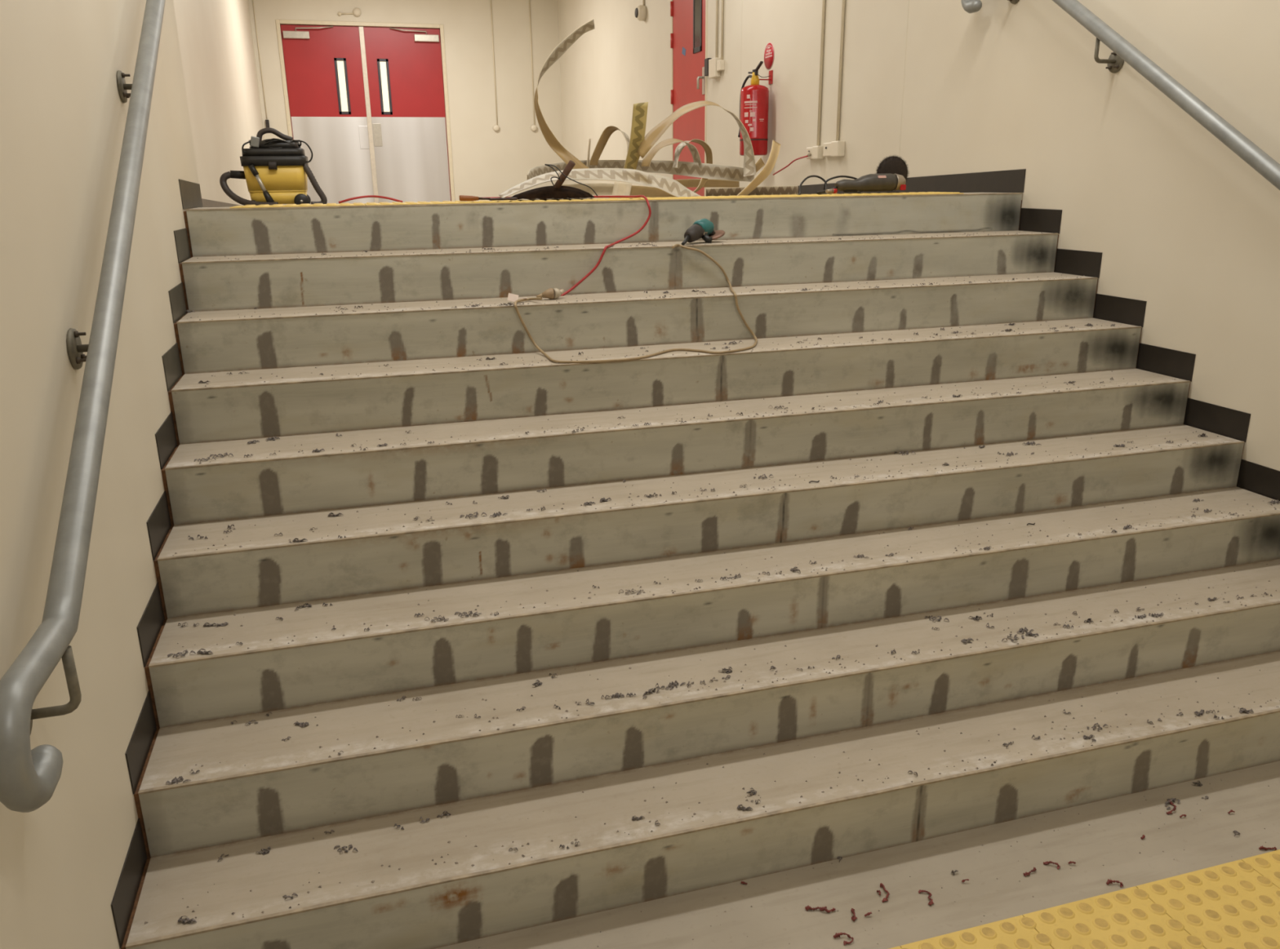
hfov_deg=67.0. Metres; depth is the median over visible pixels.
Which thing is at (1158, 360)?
baseboard
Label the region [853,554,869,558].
scrap
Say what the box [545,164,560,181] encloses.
loose wire
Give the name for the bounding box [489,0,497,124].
conduit
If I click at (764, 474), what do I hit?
scrap
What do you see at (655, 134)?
strip
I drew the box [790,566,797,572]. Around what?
scrap
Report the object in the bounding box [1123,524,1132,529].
scrap
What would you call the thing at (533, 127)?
outlet
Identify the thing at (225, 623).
scrap
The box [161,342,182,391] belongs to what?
baseboard
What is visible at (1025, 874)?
scrap
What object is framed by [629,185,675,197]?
strip
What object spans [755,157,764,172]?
strip
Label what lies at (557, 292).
socket
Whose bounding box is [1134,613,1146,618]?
scrap
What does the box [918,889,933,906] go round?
scrap
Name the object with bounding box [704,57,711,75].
card reader
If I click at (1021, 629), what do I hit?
scrap
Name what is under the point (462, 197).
scraper
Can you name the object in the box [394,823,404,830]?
scrap
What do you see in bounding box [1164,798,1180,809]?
scrap
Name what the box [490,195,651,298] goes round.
extension cord
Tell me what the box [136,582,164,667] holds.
baseboard
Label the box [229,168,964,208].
tactile paving
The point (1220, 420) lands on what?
baseboard
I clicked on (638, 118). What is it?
strip
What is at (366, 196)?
cable
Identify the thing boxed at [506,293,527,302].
tag
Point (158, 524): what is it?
baseboard
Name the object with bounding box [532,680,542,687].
scrap
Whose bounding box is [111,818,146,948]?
baseboard
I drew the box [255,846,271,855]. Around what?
scrap
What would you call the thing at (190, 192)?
baseboard
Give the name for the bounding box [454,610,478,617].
scrap
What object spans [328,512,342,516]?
scrap
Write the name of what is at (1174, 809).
scrap
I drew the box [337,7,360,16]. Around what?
sensor
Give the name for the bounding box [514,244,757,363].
cable
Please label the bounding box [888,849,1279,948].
tactile paving
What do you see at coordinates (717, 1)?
conduit
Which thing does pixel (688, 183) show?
strip
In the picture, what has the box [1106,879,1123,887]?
scrap
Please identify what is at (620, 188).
strip
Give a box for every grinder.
[681,218,724,245]
[797,154,909,195]
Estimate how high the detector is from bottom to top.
0.140 m
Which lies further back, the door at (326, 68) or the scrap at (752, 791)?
the door at (326, 68)
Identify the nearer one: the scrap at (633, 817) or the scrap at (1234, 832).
the scrap at (633, 817)
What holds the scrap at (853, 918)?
on the floor at (777, 917)
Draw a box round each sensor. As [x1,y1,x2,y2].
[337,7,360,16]
[716,59,724,71]
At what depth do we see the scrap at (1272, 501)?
3.27 m
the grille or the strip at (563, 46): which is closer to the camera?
the strip at (563, 46)
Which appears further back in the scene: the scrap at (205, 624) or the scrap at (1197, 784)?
the scrap at (1197, 784)
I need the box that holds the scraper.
[458,195,517,200]
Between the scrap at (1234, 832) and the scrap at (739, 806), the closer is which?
the scrap at (739, 806)
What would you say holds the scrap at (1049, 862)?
on the floor at (777, 917)
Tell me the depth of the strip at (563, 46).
4.29 m
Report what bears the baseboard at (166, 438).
attached to the wall at (63, 113)
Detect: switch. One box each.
[265,120,269,128]
[843,190,857,192]
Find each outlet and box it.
[493,124,499,131]
[530,124,537,131]
[805,146,824,159]
[822,141,844,156]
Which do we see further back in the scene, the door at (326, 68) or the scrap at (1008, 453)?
the door at (326, 68)
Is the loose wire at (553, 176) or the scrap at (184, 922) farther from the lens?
the loose wire at (553, 176)
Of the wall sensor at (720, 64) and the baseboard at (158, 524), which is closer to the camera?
the baseboard at (158, 524)
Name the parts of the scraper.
handle, blade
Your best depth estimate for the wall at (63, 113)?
1.90 m
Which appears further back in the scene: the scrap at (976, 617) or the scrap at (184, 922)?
the scrap at (976, 617)
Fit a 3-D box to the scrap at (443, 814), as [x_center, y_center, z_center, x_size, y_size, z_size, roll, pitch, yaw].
[-0.456,0.787,2.241,0.012,0.006,0.028,15,23,41]
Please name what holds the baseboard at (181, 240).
attached to the wall at (63, 113)
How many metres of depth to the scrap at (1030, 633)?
2.71 m
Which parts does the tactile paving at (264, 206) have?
vinyl strip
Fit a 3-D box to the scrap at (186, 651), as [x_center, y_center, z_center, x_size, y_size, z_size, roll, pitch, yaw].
[-1.096,0.427,2.313,0.060,0.008,0.030,-10,19,-27]
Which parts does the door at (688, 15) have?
vision panel, vision panel frame, handle, lock plate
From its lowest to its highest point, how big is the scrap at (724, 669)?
0.010 m
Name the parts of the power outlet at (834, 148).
plate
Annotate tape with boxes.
[681,46,685,55]
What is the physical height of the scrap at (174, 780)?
0.009 m
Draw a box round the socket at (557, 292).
[552,288,564,298]
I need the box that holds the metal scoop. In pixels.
[511,160,594,199]
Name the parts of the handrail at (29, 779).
bracket plate, bracket arm, bracket plate, bracket arm, bracket plate, bracket arm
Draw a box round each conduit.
[252,0,267,119]
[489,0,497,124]
[528,0,534,124]
[715,0,718,57]
[720,0,724,59]
[817,0,825,146]
[835,0,845,141]
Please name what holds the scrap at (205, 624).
on the staircase
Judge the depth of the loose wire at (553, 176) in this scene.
3.90 m
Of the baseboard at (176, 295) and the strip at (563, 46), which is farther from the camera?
the strip at (563, 46)
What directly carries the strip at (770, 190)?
on the floor at (961, 193)
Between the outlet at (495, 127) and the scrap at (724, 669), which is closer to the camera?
the scrap at (724, 669)
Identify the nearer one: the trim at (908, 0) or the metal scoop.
the metal scoop
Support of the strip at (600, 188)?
on the floor at (961, 193)
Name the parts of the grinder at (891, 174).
power cord, motor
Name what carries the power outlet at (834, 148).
attached to the wall at (1182, 225)
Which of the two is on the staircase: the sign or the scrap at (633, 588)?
the scrap at (633, 588)
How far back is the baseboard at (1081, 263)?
4.09 m
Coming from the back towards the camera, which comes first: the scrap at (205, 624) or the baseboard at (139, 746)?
the scrap at (205, 624)
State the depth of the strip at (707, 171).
4.73 m
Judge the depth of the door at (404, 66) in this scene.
12.64 m
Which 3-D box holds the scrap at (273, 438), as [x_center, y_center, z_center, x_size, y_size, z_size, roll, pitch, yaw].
[-1.115,-0.110,2.938,0.038,0.010,0.031,0,17,4]
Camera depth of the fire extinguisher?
6.76 m
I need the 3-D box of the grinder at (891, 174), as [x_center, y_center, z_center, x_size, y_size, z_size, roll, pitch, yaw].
[0.947,-1.353,4.384,0.655,0.186,0.248,-6,18,-16]
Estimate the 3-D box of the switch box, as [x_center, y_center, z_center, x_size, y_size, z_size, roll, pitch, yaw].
[0.595,-3.235,7.702,0.050,0.140,0.150,-6,18,-16]
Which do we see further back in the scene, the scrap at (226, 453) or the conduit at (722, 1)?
the conduit at (722, 1)
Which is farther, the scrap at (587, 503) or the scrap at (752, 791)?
the scrap at (587, 503)
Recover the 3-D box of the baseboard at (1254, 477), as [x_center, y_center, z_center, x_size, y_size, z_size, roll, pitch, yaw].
[2.166,0.032,3.312,0.003,0.101,0.272,-6,18,-16]
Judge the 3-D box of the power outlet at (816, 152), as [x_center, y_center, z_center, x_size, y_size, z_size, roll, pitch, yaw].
[1.139,-2.052,6.169,0.050,0.077,0.255,-6,18,-16]
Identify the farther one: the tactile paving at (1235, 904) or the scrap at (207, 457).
the scrap at (207, 457)
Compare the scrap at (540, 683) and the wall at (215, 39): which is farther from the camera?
the wall at (215, 39)
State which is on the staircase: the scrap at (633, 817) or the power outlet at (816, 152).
the scrap at (633, 817)
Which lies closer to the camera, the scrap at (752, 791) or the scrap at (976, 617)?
the scrap at (752, 791)
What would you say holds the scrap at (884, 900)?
on the floor at (777, 917)
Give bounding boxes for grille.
[635,8,638,17]
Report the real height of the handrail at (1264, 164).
1.459 m
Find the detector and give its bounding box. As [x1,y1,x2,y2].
[635,4,647,21]
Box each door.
[280,24,378,204]
[363,26,451,203]
[670,0,705,196]
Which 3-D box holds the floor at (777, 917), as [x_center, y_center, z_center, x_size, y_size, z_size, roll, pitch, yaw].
[1.269,1.575,0.514,4.112,0.200,4.260,-6,18,-16]
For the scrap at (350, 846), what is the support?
on the staircase
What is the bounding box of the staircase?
[120,192,1279,948]
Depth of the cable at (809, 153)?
6.45 m
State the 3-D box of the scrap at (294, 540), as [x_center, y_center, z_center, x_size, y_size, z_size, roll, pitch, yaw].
[-0.903,0.172,2.572,0.039,0.009,0.019,-4,17,-12]
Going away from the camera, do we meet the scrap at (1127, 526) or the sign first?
the scrap at (1127, 526)
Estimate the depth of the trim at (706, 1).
8.15 m
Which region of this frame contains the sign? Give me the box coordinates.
[764,42,774,69]
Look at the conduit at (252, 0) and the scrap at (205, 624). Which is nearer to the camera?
the scrap at (205, 624)
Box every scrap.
[165,776,191,785]
[167,649,195,657]
[177,915,196,924]
[194,457,216,462]
[196,648,213,654]
[203,622,216,626]
[209,452,233,457]
[214,622,227,626]
[247,440,259,444]
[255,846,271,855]
[265,436,279,440]
[282,893,297,899]
[292,537,306,542]
[293,721,308,727]
[294,603,308,610]
[311,448,324,453]
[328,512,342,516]
[333,844,357,853]
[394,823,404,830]
[419,817,430,822]
[424,615,448,622]
[436,811,448,818]
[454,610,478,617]
[460,511,487,518]
[488,511,507,517]
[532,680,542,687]
[583,501,595,506]
[586,698,595,705]
[600,497,610,502]
[611,693,624,698]
[618,588,640,595]
[626,693,635,697]
[631,816,644,820]
[642,688,658,698]
[665,680,684,689]
[718,666,732,673]
[737,804,752,810]
[747,787,756,795]
[753,474,773,479]
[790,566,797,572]
[804,906,835,913]
[833,933,853,946]
[850,908,857,921]
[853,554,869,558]
[880,883,889,902]
[894,450,915,455]
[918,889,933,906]
[924,616,949,622]
[960,638,973,644]
[969,615,982,621]
[1001,634,1024,642]
[1005,451,1017,456]
[1017,627,1033,634]
[1022,440,1040,444]
[1022,867,1036,876]
[1025,631,1039,636]
[1043,861,1060,869]
[1062,624,1073,628]
[1083,734,1093,739]
[1087,723,1108,731]
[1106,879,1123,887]
[1113,444,1124,447]
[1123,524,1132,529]
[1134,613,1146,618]
[1148,613,1164,617]
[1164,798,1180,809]
[1166,800,1176,814]
[1191,781,1202,786]
[1194,709,1204,715]
[1232,831,1240,836]
[1239,707,1253,713]
[1258,845,1276,850]
[1267,499,1279,503]
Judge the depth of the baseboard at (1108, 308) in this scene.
3.90 m
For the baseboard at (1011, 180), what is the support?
attached to the wall at (1182, 225)
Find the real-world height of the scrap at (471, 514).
0.010 m
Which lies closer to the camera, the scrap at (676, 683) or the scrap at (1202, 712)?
the scrap at (676, 683)
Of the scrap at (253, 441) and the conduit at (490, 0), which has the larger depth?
the conduit at (490, 0)
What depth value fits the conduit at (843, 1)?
5.83 m
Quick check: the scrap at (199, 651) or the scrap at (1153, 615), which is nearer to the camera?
the scrap at (199, 651)
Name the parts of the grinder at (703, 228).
motor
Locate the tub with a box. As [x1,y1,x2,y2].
[243,165,307,204]
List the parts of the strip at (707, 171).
vinyl strip, vinyl strip, vinyl strip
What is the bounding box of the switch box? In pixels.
[708,57,720,78]
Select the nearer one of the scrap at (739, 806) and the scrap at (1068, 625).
the scrap at (739, 806)
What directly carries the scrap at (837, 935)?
on the floor at (777, 917)
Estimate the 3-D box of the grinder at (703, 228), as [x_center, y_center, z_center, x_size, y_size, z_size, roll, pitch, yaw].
[0.234,-0.966,3.842,0.096,0.094,0.275,15,23,41]
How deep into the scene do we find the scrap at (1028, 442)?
3.39 m
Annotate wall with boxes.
[0,0,199,948]
[173,0,264,205]
[248,0,564,204]
[557,0,1279,497]
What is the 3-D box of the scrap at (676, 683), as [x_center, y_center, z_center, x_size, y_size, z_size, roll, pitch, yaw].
[0.088,0.534,2.471,0.060,0.011,0.026,-11,20,-31]
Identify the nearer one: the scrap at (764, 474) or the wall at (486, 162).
the scrap at (764, 474)
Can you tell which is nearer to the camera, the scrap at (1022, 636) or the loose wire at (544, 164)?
the scrap at (1022, 636)
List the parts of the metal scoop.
blade, pipe handle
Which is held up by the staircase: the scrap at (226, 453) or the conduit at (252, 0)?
the scrap at (226, 453)
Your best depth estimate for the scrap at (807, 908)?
2.16 m
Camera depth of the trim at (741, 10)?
7.26 m
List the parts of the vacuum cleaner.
carry handle, power cord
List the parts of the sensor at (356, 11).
arm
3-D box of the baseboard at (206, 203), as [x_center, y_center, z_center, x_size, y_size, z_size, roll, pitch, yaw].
[-3.416,-2.234,8.194,0.004,0.455,9.270,-6,18,-16]
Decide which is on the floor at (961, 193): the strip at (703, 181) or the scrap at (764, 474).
the strip at (703, 181)
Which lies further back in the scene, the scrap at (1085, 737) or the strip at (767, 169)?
the strip at (767, 169)
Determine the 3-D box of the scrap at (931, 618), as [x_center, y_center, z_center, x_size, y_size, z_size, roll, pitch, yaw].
[0.864,0.418,2.819,0.067,0.009,0.033,0,17,3]
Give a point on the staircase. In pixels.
(490, 781)
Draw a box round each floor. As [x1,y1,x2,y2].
[192,192,1022,208]
[435,760,1279,948]
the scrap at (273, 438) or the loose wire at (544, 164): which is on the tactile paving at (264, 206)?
the loose wire at (544, 164)
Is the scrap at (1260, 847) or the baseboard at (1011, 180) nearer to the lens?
the scrap at (1260, 847)
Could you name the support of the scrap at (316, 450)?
on the staircase
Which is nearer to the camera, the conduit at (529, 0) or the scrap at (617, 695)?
the scrap at (617, 695)
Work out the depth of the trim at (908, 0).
5.21 m
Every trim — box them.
[275,19,454,201]
[671,0,707,196]
[738,9,742,167]
[898,0,909,157]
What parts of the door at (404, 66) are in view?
push plate, vision panel, vision panel frame, closer arm, kick plate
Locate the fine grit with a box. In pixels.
[144,231,1279,948]
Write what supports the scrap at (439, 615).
on the staircase
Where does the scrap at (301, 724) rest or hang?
on the staircase
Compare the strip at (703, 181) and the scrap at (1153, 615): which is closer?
the scrap at (1153, 615)
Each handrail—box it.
[0,0,165,813]
[960,0,1279,190]
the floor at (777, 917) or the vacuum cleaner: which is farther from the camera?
the vacuum cleaner
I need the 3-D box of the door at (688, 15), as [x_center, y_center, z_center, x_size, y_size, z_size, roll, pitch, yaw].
[0.410,-3.509,8.339,0.112,2.258,0.872,-6,18,-16]
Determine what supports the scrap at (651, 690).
on the staircase
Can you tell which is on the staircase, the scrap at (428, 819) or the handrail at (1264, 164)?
the scrap at (428, 819)
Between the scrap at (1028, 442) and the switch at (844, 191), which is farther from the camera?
the switch at (844, 191)
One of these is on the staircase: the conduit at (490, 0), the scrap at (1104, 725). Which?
the scrap at (1104, 725)
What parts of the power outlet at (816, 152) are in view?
plate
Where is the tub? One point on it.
(286, 184)
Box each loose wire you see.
[544,164,597,196]
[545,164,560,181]
[550,176,561,186]
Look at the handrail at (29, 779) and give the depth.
1.63 m
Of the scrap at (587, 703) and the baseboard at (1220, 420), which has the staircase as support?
the scrap at (587, 703)
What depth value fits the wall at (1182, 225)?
4.14 m
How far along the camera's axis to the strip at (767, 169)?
4.42 m
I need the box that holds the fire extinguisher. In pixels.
[737,61,773,155]
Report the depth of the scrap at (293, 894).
1.99 m
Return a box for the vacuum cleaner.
[219,127,327,205]
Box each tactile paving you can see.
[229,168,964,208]
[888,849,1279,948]
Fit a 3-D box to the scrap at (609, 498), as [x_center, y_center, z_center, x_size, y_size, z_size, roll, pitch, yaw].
[-0.105,0.072,2.862,0.040,0.011,0.024,-12,21,-33]
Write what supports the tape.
attached to the door at (688, 15)
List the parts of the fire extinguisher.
lever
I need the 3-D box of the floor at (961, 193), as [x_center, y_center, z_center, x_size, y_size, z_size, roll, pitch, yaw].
[-1.361,-2.211,8.626,3.501,0.620,10.054,-6,18,-16]
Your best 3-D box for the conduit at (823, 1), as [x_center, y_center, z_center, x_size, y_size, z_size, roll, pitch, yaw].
[1.126,-3.227,5.853,0.018,2.345,0.019,-6,18,-16]
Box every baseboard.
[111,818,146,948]
[124,690,156,794]
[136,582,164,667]
[146,491,171,560]
[155,412,177,469]
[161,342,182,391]
[168,282,186,323]
[173,228,191,263]
[178,179,202,208]
[201,198,240,207]
[798,168,1062,234]
[1053,248,1102,278]
[1093,293,1146,327]
[1136,342,1195,381]
[1183,398,1250,442]
[1236,459,1279,501]
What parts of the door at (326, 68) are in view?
closer arm, kick plate, vision panel frame, vision panel, push plate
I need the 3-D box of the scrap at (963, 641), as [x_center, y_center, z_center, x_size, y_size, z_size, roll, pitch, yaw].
[0.909,0.460,2.682,0.036,0.010,0.029,-1,17,-1]
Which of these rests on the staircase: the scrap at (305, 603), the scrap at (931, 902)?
the scrap at (305, 603)
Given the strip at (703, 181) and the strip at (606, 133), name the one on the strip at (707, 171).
the strip at (606, 133)
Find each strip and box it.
[527,138,754,182]
[534,18,595,168]
[561,182,613,195]
[589,125,629,165]
[611,182,631,195]
[623,102,648,169]
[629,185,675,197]
[636,100,755,176]
[675,178,739,187]
[693,177,707,192]
[706,186,798,196]
[737,140,780,195]
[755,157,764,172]
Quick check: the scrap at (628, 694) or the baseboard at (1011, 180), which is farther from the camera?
the baseboard at (1011, 180)
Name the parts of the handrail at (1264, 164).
bracket plate, bracket arm, bracket plate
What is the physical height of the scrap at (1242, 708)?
0.011 m
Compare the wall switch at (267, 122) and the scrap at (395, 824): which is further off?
the wall switch at (267, 122)
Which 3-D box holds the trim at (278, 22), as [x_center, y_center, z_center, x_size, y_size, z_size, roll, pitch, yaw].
[-3.505,-4.574,12.567,2.035,2.368,0.132,-6,18,-16]
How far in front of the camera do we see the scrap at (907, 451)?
3.30 m
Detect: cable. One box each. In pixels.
[338,195,402,204]
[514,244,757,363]
[773,151,811,175]
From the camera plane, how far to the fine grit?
2.84 m
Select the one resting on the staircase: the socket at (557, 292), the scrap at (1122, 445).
the scrap at (1122, 445)
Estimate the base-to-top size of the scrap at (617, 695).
0.009 m
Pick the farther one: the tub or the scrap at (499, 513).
the tub

